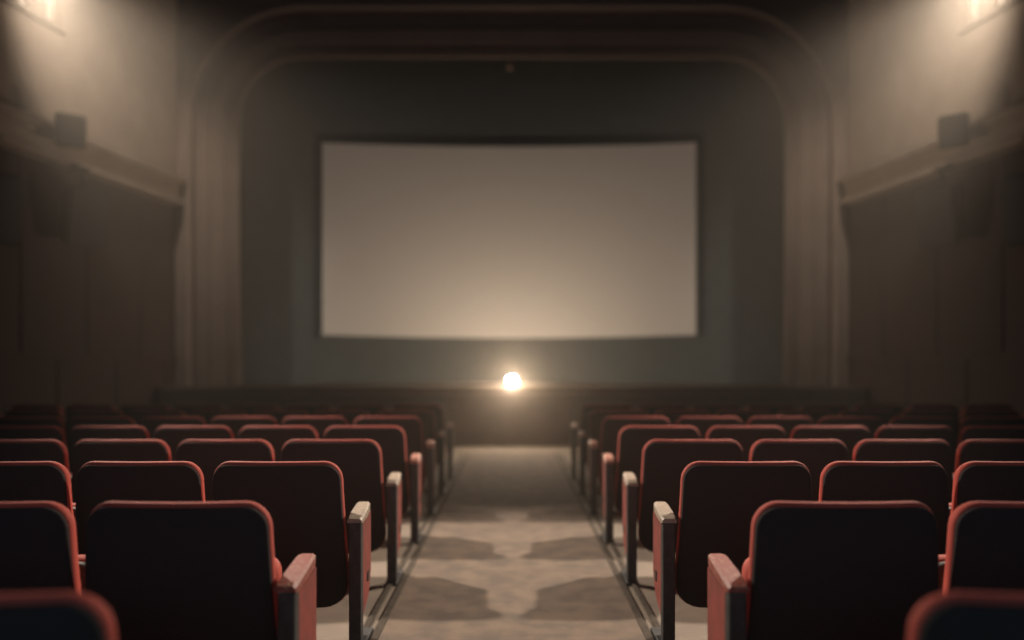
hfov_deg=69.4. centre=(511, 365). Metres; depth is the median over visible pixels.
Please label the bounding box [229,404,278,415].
seat
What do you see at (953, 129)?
wall speaker
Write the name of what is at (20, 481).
seat
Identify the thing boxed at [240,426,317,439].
cushion
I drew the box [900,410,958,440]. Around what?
seat
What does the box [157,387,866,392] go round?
trim
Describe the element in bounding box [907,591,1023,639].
seat
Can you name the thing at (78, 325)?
wall
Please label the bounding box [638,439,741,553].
cushion
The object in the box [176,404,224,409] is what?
cushion
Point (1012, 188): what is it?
grille
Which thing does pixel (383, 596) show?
floor strip
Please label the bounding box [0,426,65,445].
seat
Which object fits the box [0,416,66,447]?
seat
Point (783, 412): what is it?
cushion
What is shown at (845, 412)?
cushion
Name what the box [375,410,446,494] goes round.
seat
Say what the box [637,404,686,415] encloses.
seat
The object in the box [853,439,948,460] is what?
cushion
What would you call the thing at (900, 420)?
cushion
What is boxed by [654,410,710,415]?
cushion
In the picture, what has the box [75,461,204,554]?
seat
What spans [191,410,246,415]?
cushion
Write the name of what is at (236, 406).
cushion
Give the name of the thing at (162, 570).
seat
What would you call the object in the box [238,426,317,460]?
seat
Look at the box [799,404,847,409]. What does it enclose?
cushion
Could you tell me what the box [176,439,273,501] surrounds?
seat
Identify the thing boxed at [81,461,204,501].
cushion
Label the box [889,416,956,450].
seat
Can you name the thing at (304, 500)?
cushion
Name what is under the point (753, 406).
cushion
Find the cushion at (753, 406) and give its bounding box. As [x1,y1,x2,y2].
[745,404,794,409]
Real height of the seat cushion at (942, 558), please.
0.380 m
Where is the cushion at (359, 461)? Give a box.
[282,439,385,553]
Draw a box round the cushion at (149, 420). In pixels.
[143,416,205,425]
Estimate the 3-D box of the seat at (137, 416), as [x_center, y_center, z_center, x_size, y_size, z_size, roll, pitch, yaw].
[-3.364,0.804,7.139,0.610,0.788,0.443,0,0,0]
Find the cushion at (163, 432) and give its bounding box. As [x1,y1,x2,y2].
[155,426,233,439]
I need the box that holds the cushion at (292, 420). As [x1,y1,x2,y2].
[282,416,347,425]
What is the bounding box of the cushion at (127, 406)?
[123,404,170,409]
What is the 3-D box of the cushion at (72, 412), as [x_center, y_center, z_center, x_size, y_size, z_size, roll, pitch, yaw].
[-3.927,0.736,7.002,0.576,0.652,0.148,0,0,0]
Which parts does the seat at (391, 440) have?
backrest, armrest, leg, panel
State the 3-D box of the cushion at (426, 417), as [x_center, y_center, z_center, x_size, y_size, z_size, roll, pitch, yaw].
[-1.012,0.736,7.003,0.594,0.652,0.150,0,0,0]
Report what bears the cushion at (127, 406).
on the seat
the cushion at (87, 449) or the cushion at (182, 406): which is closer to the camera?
the cushion at (87, 449)
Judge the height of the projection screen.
3.680 m
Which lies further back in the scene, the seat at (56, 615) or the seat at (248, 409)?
the seat at (248, 409)
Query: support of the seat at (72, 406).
on the floor at (332, 622)
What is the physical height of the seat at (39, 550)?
0.788 m
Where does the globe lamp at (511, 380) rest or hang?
on the floor at (319, 384)
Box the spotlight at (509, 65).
[507,58,512,69]
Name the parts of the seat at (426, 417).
backrest, armrest, leg, panel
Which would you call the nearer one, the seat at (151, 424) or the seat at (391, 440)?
the seat at (391, 440)
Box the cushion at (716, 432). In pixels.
[706,426,783,439]
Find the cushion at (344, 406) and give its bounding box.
[337,404,386,409]
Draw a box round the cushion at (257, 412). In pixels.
[251,410,308,415]
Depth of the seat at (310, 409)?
7.88 m
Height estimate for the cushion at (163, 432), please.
0.652 m
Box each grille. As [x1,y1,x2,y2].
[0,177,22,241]
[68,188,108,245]
[915,188,955,245]
[1001,177,1023,241]
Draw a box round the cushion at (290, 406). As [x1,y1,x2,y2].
[284,404,332,409]
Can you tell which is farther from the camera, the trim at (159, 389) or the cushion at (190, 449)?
the trim at (159, 389)
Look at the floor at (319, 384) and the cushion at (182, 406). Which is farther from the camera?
the floor at (319, 384)
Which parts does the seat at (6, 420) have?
backrest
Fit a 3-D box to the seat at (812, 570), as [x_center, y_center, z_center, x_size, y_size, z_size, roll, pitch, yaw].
[0.979,0.805,2.383,0.771,0.790,0.408,0,0,-9]
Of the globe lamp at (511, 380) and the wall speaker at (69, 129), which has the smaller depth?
the wall speaker at (69, 129)
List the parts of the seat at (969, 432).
backrest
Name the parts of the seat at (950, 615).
backrest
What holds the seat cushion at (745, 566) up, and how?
on the seat at (812, 570)
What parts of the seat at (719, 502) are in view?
panel, leg, armrest, backrest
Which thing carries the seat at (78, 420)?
on the floor at (332, 622)
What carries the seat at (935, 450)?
on the floor at (332, 622)
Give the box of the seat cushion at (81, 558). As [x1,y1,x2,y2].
[78,555,84,561]
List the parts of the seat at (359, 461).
backrest, armrest, leg, panel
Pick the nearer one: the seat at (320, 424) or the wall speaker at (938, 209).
the seat at (320, 424)
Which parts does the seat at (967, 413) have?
backrest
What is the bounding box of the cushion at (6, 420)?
[0,416,64,432]
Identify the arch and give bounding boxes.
[174,0,849,385]
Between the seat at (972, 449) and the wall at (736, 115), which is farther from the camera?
the wall at (736, 115)
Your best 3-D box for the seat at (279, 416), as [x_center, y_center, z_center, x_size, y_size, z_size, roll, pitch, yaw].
[-2.204,0.804,7.139,0.610,0.788,0.443,0,0,0]
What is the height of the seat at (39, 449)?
0.788 m
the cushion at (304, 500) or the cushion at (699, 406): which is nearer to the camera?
the cushion at (304, 500)
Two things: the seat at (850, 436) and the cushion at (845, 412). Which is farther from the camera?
the cushion at (845, 412)
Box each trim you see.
[0,100,184,204]
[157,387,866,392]
[839,100,1023,204]
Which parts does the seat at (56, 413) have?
backrest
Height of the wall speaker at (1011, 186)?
1.192 m
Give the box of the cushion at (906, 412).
[900,410,954,415]
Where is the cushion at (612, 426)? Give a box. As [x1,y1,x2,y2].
[599,416,669,490]
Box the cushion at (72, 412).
[69,410,123,415]
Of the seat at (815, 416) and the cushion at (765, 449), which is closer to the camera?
the cushion at (765, 449)
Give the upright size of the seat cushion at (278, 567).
0.380 m
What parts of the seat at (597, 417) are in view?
panel, leg, armrest, backrest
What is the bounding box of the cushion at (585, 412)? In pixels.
[578,404,631,455]
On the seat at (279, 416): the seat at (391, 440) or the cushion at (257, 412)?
the cushion at (257, 412)
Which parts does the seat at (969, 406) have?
backrest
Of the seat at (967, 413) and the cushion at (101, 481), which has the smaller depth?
the cushion at (101, 481)
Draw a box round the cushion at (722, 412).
[715,410,772,415]
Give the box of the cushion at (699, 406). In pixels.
[691,404,739,409]
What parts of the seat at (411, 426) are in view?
backrest, armrest, leg, panel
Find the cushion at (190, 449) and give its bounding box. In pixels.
[178,439,273,460]
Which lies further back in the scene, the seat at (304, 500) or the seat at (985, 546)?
the seat at (304, 500)
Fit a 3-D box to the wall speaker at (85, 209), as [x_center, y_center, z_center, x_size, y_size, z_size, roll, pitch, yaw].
[-5.354,-1.974,9.232,0.470,1.032,0.487,0,0,38]
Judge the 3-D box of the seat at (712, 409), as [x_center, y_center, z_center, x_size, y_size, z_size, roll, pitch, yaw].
[2.205,0.804,8.089,0.610,0.788,0.443,0,0,0]
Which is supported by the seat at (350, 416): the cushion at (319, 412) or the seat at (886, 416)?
the cushion at (319, 412)
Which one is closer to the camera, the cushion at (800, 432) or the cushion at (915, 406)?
the cushion at (800, 432)
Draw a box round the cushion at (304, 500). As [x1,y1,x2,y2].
[215,461,348,602]
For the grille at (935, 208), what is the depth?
9.11 m
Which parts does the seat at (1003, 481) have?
backrest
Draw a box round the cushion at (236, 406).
[229,404,278,409]
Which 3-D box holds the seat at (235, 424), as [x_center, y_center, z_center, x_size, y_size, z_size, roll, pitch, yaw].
[-2.205,0.804,6.199,0.610,0.788,0.443,0,0,0]
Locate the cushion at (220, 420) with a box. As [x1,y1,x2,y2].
[211,416,276,425]
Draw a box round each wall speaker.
[0,136,24,246]
[54,112,86,149]
[60,165,109,250]
[914,165,963,250]
[937,112,969,149]
[999,136,1023,246]
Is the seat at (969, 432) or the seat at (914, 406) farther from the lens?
the seat at (914, 406)
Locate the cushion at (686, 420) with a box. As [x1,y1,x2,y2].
[676,416,741,425]
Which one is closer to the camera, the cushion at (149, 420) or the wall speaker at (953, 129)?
the cushion at (149, 420)
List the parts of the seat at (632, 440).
panel, leg, armrest, backrest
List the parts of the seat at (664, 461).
panel, leg, armrest, backrest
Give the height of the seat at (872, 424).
0.788 m
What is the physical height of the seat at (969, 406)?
0.788 m
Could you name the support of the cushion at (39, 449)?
on the seat at (39, 449)
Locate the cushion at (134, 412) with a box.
[131,410,185,415]
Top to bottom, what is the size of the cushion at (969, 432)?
0.652 m
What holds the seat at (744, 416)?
on the floor at (332, 622)
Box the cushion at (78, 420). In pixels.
[70,416,134,425]
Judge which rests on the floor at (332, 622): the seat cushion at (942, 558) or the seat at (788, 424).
the seat at (788, 424)
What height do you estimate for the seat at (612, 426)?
0.790 m
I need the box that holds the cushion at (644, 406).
[637,404,686,409]
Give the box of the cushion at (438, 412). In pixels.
[392,404,445,456]
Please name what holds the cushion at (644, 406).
on the seat at (651, 409)
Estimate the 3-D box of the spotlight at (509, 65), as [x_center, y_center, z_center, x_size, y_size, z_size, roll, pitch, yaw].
[-0.030,-4.735,11.550,0.100,0.190,0.100,0,0,0]
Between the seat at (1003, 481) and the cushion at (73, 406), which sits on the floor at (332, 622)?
the seat at (1003, 481)
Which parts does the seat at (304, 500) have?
backrest, armrest, leg, panel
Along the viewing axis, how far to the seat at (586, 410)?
7.88 m
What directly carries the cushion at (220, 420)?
on the seat at (235, 424)
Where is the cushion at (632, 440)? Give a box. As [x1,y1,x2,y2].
[615,426,699,515]
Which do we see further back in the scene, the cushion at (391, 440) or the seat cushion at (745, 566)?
the cushion at (391, 440)
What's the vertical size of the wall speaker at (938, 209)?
1.032 m
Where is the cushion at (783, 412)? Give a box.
[777,410,832,415]
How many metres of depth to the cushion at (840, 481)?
3.15 m
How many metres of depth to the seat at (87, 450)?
4.10 m
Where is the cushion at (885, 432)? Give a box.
[874,426,951,438]
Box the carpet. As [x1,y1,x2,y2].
[370,453,653,639]
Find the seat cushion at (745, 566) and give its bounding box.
[742,558,748,581]
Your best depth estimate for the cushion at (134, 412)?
6.93 m
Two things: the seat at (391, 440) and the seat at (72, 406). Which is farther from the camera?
the seat at (72, 406)
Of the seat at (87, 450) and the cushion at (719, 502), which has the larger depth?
the seat at (87, 450)
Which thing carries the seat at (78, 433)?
on the floor at (332, 622)
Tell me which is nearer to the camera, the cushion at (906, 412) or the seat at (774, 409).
the cushion at (906, 412)
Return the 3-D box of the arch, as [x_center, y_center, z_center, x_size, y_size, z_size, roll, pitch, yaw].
[0.000,-2.650,11.530,13.000,7.700,0.120,0,0,0]
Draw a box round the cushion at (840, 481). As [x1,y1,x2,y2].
[819,461,943,501]
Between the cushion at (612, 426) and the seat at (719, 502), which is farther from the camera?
the cushion at (612, 426)
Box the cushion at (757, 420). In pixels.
[747,416,812,425]
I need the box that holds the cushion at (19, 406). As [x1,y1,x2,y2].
[13,404,63,418]
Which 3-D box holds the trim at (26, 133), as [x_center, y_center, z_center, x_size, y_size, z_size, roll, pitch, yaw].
[-6.604,-2.705,3.955,0.550,0.430,15.226,0,0,10]
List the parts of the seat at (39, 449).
backrest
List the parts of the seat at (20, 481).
backrest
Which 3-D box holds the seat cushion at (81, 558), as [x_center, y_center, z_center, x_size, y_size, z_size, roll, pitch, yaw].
[-1.606,0.825,2.458,0.480,0.380,0.144,0,0,0]
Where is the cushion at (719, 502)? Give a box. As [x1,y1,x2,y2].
[675,461,808,602]
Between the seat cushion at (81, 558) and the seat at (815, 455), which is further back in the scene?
the seat at (815, 455)
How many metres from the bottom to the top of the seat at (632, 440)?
0.790 m
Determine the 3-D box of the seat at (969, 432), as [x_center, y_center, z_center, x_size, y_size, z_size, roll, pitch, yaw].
[3.365,0.804,5.249,0.610,0.788,0.443,0,0,0]
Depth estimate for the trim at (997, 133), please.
9.54 m
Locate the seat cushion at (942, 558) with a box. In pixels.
[939,555,945,561]
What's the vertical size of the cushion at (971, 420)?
0.652 m
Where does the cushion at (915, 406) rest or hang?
on the seat at (914, 406)
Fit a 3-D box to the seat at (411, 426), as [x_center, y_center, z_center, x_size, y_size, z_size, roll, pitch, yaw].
[-0.981,0.805,6.164,0.771,0.790,0.408,0,0,8]
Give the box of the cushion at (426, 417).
[375,410,436,477]
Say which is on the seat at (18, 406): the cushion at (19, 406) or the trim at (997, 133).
the cushion at (19, 406)
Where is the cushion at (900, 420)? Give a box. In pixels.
[889,416,953,425]
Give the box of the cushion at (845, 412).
[838,410,892,415]
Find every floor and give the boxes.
[158,383,865,393]
[316,446,706,639]
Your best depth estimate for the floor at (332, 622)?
4.38 m
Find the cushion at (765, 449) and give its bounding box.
[750,439,845,460]
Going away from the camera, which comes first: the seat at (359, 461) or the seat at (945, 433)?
the seat at (359, 461)
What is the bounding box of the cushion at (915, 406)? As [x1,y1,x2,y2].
[907,404,956,409]
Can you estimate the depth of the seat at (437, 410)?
7.88 m
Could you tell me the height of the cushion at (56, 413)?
0.652 m
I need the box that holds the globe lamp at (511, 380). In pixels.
[507,376,516,386]
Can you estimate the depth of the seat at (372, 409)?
7.88 m
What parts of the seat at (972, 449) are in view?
backrest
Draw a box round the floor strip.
[363,453,660,626]
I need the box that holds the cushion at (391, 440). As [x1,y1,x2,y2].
[324,426,408,515]
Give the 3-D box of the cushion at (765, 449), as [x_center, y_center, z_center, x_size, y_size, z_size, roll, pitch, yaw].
[1.607,0.736,4.172,0.576,0.652,0.148,0,0,0]
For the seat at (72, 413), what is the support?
on the floor at (332, 622)
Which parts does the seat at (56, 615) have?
backrest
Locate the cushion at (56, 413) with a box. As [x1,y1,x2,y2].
[6,410,63,421]
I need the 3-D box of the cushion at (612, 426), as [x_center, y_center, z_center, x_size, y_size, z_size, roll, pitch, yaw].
[1.012,0.736,6.063,0.594,0.652,0.150,0,0,0]
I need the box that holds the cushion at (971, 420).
[959,416,1023,432]
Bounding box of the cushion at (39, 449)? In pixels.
[0,439,68,470]
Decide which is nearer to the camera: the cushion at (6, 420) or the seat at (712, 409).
the cushion at (6, 420)
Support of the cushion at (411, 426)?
on the seat at (411, 426)
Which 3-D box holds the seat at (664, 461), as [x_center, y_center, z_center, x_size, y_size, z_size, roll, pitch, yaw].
[0.980,0.805,4.273,0.771,0.790,0.408,0,0,-9]
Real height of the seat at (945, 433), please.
0.788 m
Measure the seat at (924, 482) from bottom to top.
0.788 m
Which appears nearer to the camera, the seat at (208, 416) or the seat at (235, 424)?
the seat at (235, 424)
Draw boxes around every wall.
[0,0,176,423]
[158,394,865,445]
[240,59,783,383]
[847,0,1023,423]
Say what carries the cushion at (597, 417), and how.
on the seat at (597, 417)
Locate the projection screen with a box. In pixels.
[318,139,699,342]
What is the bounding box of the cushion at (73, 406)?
[67,404,116,409]
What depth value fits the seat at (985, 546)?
2.22 m
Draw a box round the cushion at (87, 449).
[76,439,170,460]
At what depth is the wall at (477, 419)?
11.09 m
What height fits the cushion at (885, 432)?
0.652 m
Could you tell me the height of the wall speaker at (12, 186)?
1.192 m
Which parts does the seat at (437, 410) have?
backrest, armrest, leg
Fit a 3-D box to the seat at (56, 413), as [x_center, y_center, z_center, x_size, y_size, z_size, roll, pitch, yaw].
[-4.523,0.804,7.139,0.610,0.788,0.443,0,0,0]
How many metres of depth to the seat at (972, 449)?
4.10 m
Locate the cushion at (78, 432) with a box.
[71,426,149,438]
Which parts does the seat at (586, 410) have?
leg, armrest, backrest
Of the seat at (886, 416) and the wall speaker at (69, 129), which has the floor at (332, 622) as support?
the seat at (886, 416)
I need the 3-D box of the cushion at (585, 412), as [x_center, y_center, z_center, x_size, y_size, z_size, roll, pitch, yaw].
[1.012,0.736,7.953,0.594,0.652,0.150,0,0,0]
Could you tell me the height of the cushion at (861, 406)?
0.652 m
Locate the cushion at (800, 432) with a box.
[790,426,868,439]
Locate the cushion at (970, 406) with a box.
[961,404,1010,414]
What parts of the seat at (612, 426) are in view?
panel, leg, armrest, backrest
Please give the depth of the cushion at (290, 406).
7.88 m
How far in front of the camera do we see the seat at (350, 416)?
6.92 m
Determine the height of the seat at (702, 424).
0.788 m
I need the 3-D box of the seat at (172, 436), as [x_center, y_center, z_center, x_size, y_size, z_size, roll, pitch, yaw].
[-2.204,0.804,5.249,0.610,0.788,0.443,0,0,0]
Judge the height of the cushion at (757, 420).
0.652 m
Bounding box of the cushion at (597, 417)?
[587,410,648,477]
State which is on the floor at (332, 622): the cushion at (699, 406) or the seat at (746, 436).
the seat at (746, 436)
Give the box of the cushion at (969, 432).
[958,426,1023,445]
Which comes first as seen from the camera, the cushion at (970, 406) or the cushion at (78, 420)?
the cushion at (78, 420)
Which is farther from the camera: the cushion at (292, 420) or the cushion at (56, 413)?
the cushion at (56, 413)
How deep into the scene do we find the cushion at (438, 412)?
7.89 m
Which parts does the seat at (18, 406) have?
backrest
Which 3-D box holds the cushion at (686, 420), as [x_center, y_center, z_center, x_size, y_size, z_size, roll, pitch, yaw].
[1.607,0.736,6.062,0.576,0.652,0.148,0,0,0]
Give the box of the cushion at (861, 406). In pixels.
[853,404,900,409]
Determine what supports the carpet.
on the floor at (332, 622)
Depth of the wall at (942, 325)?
9.82 m
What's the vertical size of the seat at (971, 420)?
0.788 m
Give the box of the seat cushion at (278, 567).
[275,558,281,592]
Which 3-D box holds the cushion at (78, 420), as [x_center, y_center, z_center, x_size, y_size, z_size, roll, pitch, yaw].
[-3.347,0.736,6.062,0.576,0.652,0.148,0,0,0]
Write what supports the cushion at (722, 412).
on the seat at (744, 416)
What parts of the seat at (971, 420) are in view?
backrest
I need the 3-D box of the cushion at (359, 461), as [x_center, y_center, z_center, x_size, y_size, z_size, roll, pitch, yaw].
[-1.012,0.736,4.173,0.594,0.652,0.150,0,0,0]
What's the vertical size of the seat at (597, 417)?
0.790 m
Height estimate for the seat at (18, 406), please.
0.788 m
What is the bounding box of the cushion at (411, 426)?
[354,416,424,490]
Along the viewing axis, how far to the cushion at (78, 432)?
5.04 m
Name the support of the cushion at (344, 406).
on the seat at (372, 409)
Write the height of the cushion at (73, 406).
0.652 m
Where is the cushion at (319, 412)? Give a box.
[313,410,369,415]
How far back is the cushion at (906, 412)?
6.93 m
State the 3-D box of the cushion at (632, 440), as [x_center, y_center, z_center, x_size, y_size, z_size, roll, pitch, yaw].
[1.012,0.736,5.113,0.594,0.652,0.150,0,0,0]
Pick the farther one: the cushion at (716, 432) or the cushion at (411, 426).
the cushion at (411, 426)
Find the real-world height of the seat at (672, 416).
0.788 m
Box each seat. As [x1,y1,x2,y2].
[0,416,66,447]
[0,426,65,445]
[0,439,71,489]
[0,461,75,522]
[0,501,84,592]
[0,591,116,639]
[5,410,65,436]
[11,404,64,424]
[65,404,116,421]
[65,410,123,440]
[67,416,134,450]
[68,426,149,473]
[71,439,170,502]
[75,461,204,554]
[85,501,315,639]
[128,410,185,425]
[139,416,205,438]
[153,426,233,460]
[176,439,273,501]
[190,410,246,425]
[210,416,276,439]
[212,461,373,639]
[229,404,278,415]
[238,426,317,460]
[251,410,308,425]
[281,439,403,585]
[282,416,347,439]
[283,404,332,415]
[313,410,369,425]
[324,426,422,544]
[337,404,386,415]
[354,416,436,515]
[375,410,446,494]
[392,404,454,479]
[570,404,631,479]
[577,410,648,494]
[587,416,669,515]
[601,426,699,544]
[620,439,742,585]
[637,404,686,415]
[650,461,811,639]
[654,410,710,425]
[676,416,741,439]
[691,404,740,415]
[706,426,785,460]
[707,501,938,639]
[715,410,772,425]
[745,404,795,415]
[747,416,813,439]
[750,439,847,501]
[777,410,833,425]
[790,426,870,460]
[818,416,884,438]
[819,461,948,554]
[838,410,895,425]
[853,439,952,502]
[874,426,955,473]
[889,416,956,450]
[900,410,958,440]
[907,404,958,418]
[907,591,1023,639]
[939,501,1023,592]
[949,461,1023,517]
[953,439,1023,477]
[955,426,1023,462]
[957,416,1023,447]
[959,404,1012,424]
[960,410,1019,421]

